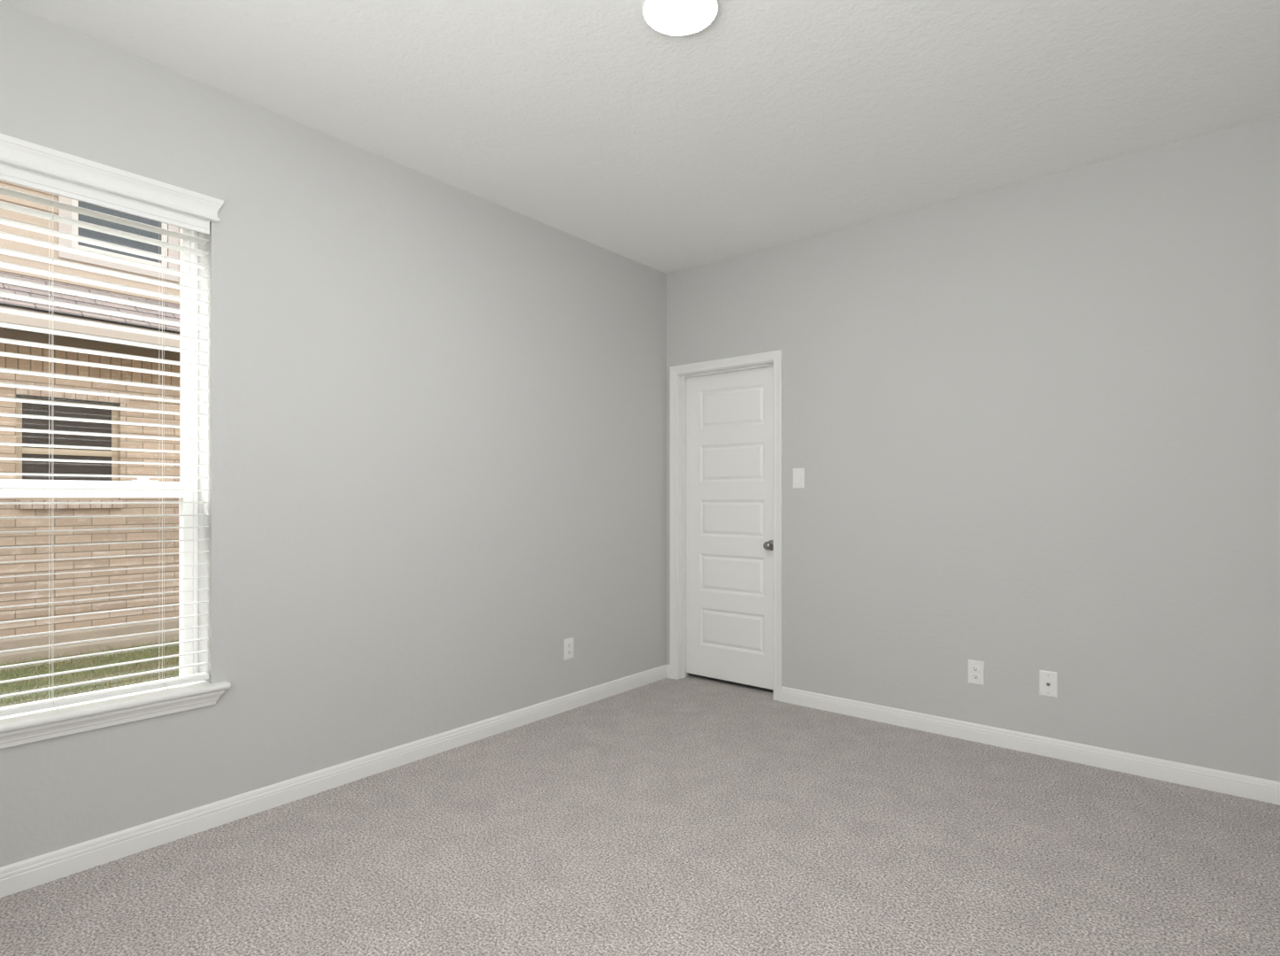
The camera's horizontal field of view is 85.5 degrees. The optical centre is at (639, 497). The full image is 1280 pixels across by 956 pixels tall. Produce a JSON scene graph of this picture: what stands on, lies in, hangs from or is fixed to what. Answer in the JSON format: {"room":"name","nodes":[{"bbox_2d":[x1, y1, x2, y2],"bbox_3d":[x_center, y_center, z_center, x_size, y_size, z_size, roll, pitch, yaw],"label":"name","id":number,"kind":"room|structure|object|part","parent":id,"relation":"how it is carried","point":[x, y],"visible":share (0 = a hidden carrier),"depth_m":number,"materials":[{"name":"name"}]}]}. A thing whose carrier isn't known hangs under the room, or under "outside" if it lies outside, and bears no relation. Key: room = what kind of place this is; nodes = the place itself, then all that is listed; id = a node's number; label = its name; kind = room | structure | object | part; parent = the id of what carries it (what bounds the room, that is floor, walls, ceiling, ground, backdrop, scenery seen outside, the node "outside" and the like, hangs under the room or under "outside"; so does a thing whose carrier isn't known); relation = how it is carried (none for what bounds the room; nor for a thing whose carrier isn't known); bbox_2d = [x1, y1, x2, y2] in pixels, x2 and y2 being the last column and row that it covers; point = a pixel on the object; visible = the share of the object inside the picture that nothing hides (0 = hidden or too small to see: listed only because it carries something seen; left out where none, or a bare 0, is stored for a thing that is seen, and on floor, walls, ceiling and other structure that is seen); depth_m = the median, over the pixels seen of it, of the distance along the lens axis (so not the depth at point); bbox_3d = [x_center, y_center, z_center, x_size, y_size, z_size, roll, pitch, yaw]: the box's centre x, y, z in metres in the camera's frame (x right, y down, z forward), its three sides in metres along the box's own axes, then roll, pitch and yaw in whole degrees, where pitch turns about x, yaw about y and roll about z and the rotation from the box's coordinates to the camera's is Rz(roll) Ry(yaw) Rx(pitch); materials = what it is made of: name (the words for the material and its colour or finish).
{"room":"empty bedroom","nodes":[
{"label":"empty bedroom","id":0,"kind":"room"},
{"bbox_2d":[0,0,666,867],"bbox_3d":[-1.224,-0.138,3.119,0.140,2.813,4.495,0,0,40],"label":"wall","id":1,"kind":"structure","parent":0,"point":[435,445],"depth_m":3.03,"materials":[{"name":"grey paint"}]},
{"bbox_2d":[0,227,198,676],"bbox_3d":[-2.011,-0.184,2.327,0.085,1.794,0.906,0,0,40],"label":"window","id":2,"kind":"structure","parent":1,"relation":"in","point":[185,483],"depth_m":2.63,"materials":[{"name":"white plastic"}]},
{"bbox_3d":[-1.995,0.323,2.314,0.030,0.767,0.878,0,0,40],"label":"sash","id":3,"kind":"part","parent":2,"relation":"part of","materials":[{"name":"white plastic"}]},
{"bbox_2d":[0,162,209,717],"bbox_3d":[-1.903,-0.199,2.238,0.061,1.761,0.899,0,0,40],"label":"blind","id":4,"kind":"object","parent":2,"relation":"attached to","point":[9,173],"visible":1,"depth_m":2.32,"materials":[{"name":"white plastic"}]},
{"bbox_3d":[-1.903,-0.164,2.238,0.054,1.666,0.001,0,0,40],"label":"ladder cord","id":5,"kind":"part","parent":4,"relation":"part of","materials":[{"name":"white fabric"}]},
{"bbox_3d":[-1.904,0.664,2.239,0.050,0.020,0.898,0,0,40],"label":"rail","id":6,"kind":"part","parent":4,"relation":"part of","materials":[{"name":"white plastic"}]},
{"bbox_3d":[-1.709,-0.164,2.474,0.054,1.666,0.001,0,0,40],"label":"ladder cord","id":7,"kind":"part","parent":4,"relation":"part of","materials":[{"name":"white fabric"}]},
{"bbox_3d":[-1.708,-0.170,2.475,0.002,1.654,0.001,0,0,-1],"label":"lift cord","id":8,"kind":"part","parent":4,"relation":"part of","materials":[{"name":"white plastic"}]},
{"bbox_3d":[-2.020,-0.541,2.335,0.026,1.056,0.878,0,0,40],"label":"sash","id":9,"kind":"part","parent":2,"relation":"part of","materials":[{"name":"white plastic"}]},
{"bbox_3d":[-2.012,-0.184,2.328,0.082,1.794,0.906,0,0,40],"label":"frame","id":10,"kind":"part","parent":2,"relation":"part of","materials":[{"name":"white plastic"}]},
{"bbox_2d":[0,133,223,223],"bbox_3d":[-1.865,-1.064,2.204,0.034,0.078,0.972,0,0,40],"label":"trim","id":11,"kind":"structure","parent":1,"relation":"attached to","point":[15,152],"depth_m":2.30,"materials":[{"name":"white paint"}]},
{"bbox_2d":[0,680,231,748],"bbox_3d":[-1.910,0.727,2.244,0.176,0.077,1.008,0,0,40],"label":"window sill","id":12,"kind":"structure","parent":1,"relation":"attached to","point":[39,725],"depth_m":2.31,"materials":[{"name":"white paint"}]},
{"bbox_2d":[0,663,667,897],"bbox_3d":[-1.166,1.175,3.068,0.014,0.088,4.248,0,0,40],"label":"baseboard","id":13,"kind":"structure","parent":1,"relation":"attached to","point":[43,868],"depth_m":2.72,"materials":[{"name":"white paint"}]},
{"bbox_2d":[563,637,573,660],"bbox_3d":[-0.409,0.869,3.990,0.007,0.119,0.075,0,0,40],"label":"wall outlet","id":14,"kind":"object","parent":1,"relation":"attached to","point":[568,643],"visible":1,"depth_m":3.98,"materials":[{"name":"white plastic"}]},
{"bbox_2d":[0,675,1279,955],"bbox_3d":[0.160,1.269,2.054,3.350,0.100,4.375,0,0,40],"label":"floor","id":15,"kind":"structure","parent":0,"point":[689,815],"depth_m":2.34,"materials":[{"name":"carpet"}]},
{"bbox_2d":[1,0,1279,273],"bbox_3d":[0.120,-1.599,2.006,3.350,0.150,4.250,0,0,40],"label":"ceiling","id":16,"kind":"structure","parent":0,"point":[772,123],"depth_m":2.57,"materials":[{"name":"white paint"}]},
{"bbox_2d":[641,0,718,36],"bbox_3d":[0.123,-1.507,2.119,0.236,0.034,0.236,0,0,40],"label":"recessed light","id":17,"kind":"object","parent":16,"relation":"in","point":[673,18],"visible":1,"depth_m":2.14,"materials":[{"name":"white plastic"}]},
{"bbox_2d":[688,673,773,692],"bbox_3d":[1.006,-0.076,4.925,1.900,2.710,1.120,0,0,40],"label":"gap","id":18,"kind":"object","parent":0,"point":[690,674],"depth_m":4.56,"materials":[{"name":"grey"}]},
{"bbox_2d":[666,115,1279,781],"bbox_3d":[1.559,-0.138,3.655,3.470,2.813,0.125,0,0,40],"label":"wall","id":19,"kind":"structure","parent":0,"point":[1033,426],"depth_m":3.27,"materials":[{"name":"grey paint"}]},
{"bbox_2d":[669,349,782,701],"bbox_3d":[0.566,0.166,4.464,0.836,2.105,0.142,0,0,40],"label":"door frame","id":20,"kind":"structure","parent":19,"relation":"attached to","point":[678,374],"depth_m":4.65,"materials":[{"name":"white paint"}]},
{"bbox_2d":[686,366,773,689],"bbox_3d":[0.573,0.183,4.471,0.710,2.011,0.109,0,0,40],"label":"door","id":21,"kind":"structure","parent":19,"relation":"in","point":[729,416],"depth_m":4.49,"materials":[{"name":"white paint"}]},
{"bbox_3d":[0.794,0.294,4.266,0.065,0.065,0.074,0,0,40],"label":"knob","id":22,"kind":"part","parent":21,"relation":"part of","materials":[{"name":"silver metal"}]},
{"bbox_2d":[793,468,804,488],"bbox_3d":[0.934,-0.116,4.083,0.075,0.119,0.009,0,0,40],"label":"light switch","id":23,"kind":"object","parent":19,"relation":"attached to","point":[798,474],"visible":1,"depth_m":4.08,"materials":[{"name":"white plastic"}]},
{"bbox_2d":[667,664,1279,804],"bbox_3d":[1.474,1.175,3.635,3.334,0.088,0.014,0,0,40],"label":"baseboard","id":24,"kind":"structure","parent":19,"relation":"attached to","point":[1200,777],"depth_m":3.24,"materials":[{"name":"white paint"}]},
{"bbox_2d":[968,659,984,685],"bbox_3d":[1.683,0.874,3.467,0.075,0.119,0.007,0,0,40],"label":"wall outlet","id":25,"kind":"object","parent":19,"relation":"attached to","point":[975,668],"visible":1,"depth_m":3.46,"materials":[{"name":"white plastic"}]},
{"bbox_2d":[971,665,979,670],"bbox_3d":[1.681,0.854,3.465,0.034,0.025,0.002,0,0,40],"label":"receptacle","id":26,"kind":"object","parent":25,"relation":"attached to","point":[974,667],"depth_m":3.46,"materials":[{"name":"white plastic"}]},
{"bbox_2d":[971,673,979,678],"bbox_3d":[1.681,0.893,3.465,0.034,0.025,0.002,0,0,40],"label":"receptacle","id":27,"kind":"object","parent":25,"relation":"attached to","point":[974,675],"depth_m":3.46,"materials":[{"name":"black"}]},
{"bbox_2d":[1039,670,1057,698],"bbox_3d":[1.923,0.878,3.262,0.075,0.119,0.016,0,0,40],"label":"cable plate","id":28,"kind":"object","parent":19,"relation":"attached to","point":[1048,681],"visible":1,"depth_m":3.26,"materials":[{"name":"white plastic"}]},
{"label":"outside","id":29,"kind":"structure","parent":0,"visible":0},
{"bbox_2d":[0,637,178,707],"bbox_3d":[-5.540,1.519,7.488,11.640,0.300,19.000,0,0,40],"label":"ground","id":30,"kind":"structure","parent":29,"point":[150,664],"depth_m":5.41,"materials":[{"name":"green plant"}]},
{"bbox_2d":[0,179,180,664],"bbox_3d":[-4.741,-1.421,6.775,1.380,5.780,15.419,0,0,40],"label":"neighbor house","id":31,"kind":"structure","parent":30,"relation":"on","point":[7,584],"depth_m":6.10,"materials":[{"name":"beige brick"}]},
{"bbox_3d":[-5.016,-0.199,6.074,0.004,0.365,0.634,0,0,40],"label":"pane","id":32,"kind":"part","parent":31,"relation":"part of","materials":[{"name":"clear glass"}]},
{"bbox_3d":[-5.025,-0.623,6.082,0.004,0.403,0.634,0,0,40],"label":"pane","id":33,"kind":"part","parent":31,"relation":"part of","materials":[{"name":"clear glass"}]},
{"bbox_3d":[-5.013,-0.400,6.072,0.036,0.052,0.622,0,0,40],"label":"meeting rail","id":34,"kind":"part","parent":31,"relation":"part of","materials":[{"name":"beige"}]},
{"bbox_3d":[-4.972,0.055,6.056,0.138,0.073,0.700,0,0,40],"label":"brick sill","id":35,"kind":"part","parent":31,"relation":"part of","materials":[{"name":"beige brick"}]},
{"bbox_3d":[-4.846,-2.972,6.468,0.050,1.698,0.920,0,0,40],"label":"window trim","id":36,"kind":"part","parent":31,"relation":"part of","materials":[{"name":"beige"}]},
{"bbox_3d":[-4.857,-2.976,6.474,0.004,1.430,0.655,0,0,40],"label":"pane","id":37,"kind":"part","parent":31,"relation":"part of","materials":[{"name":"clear glass"}]}
]}

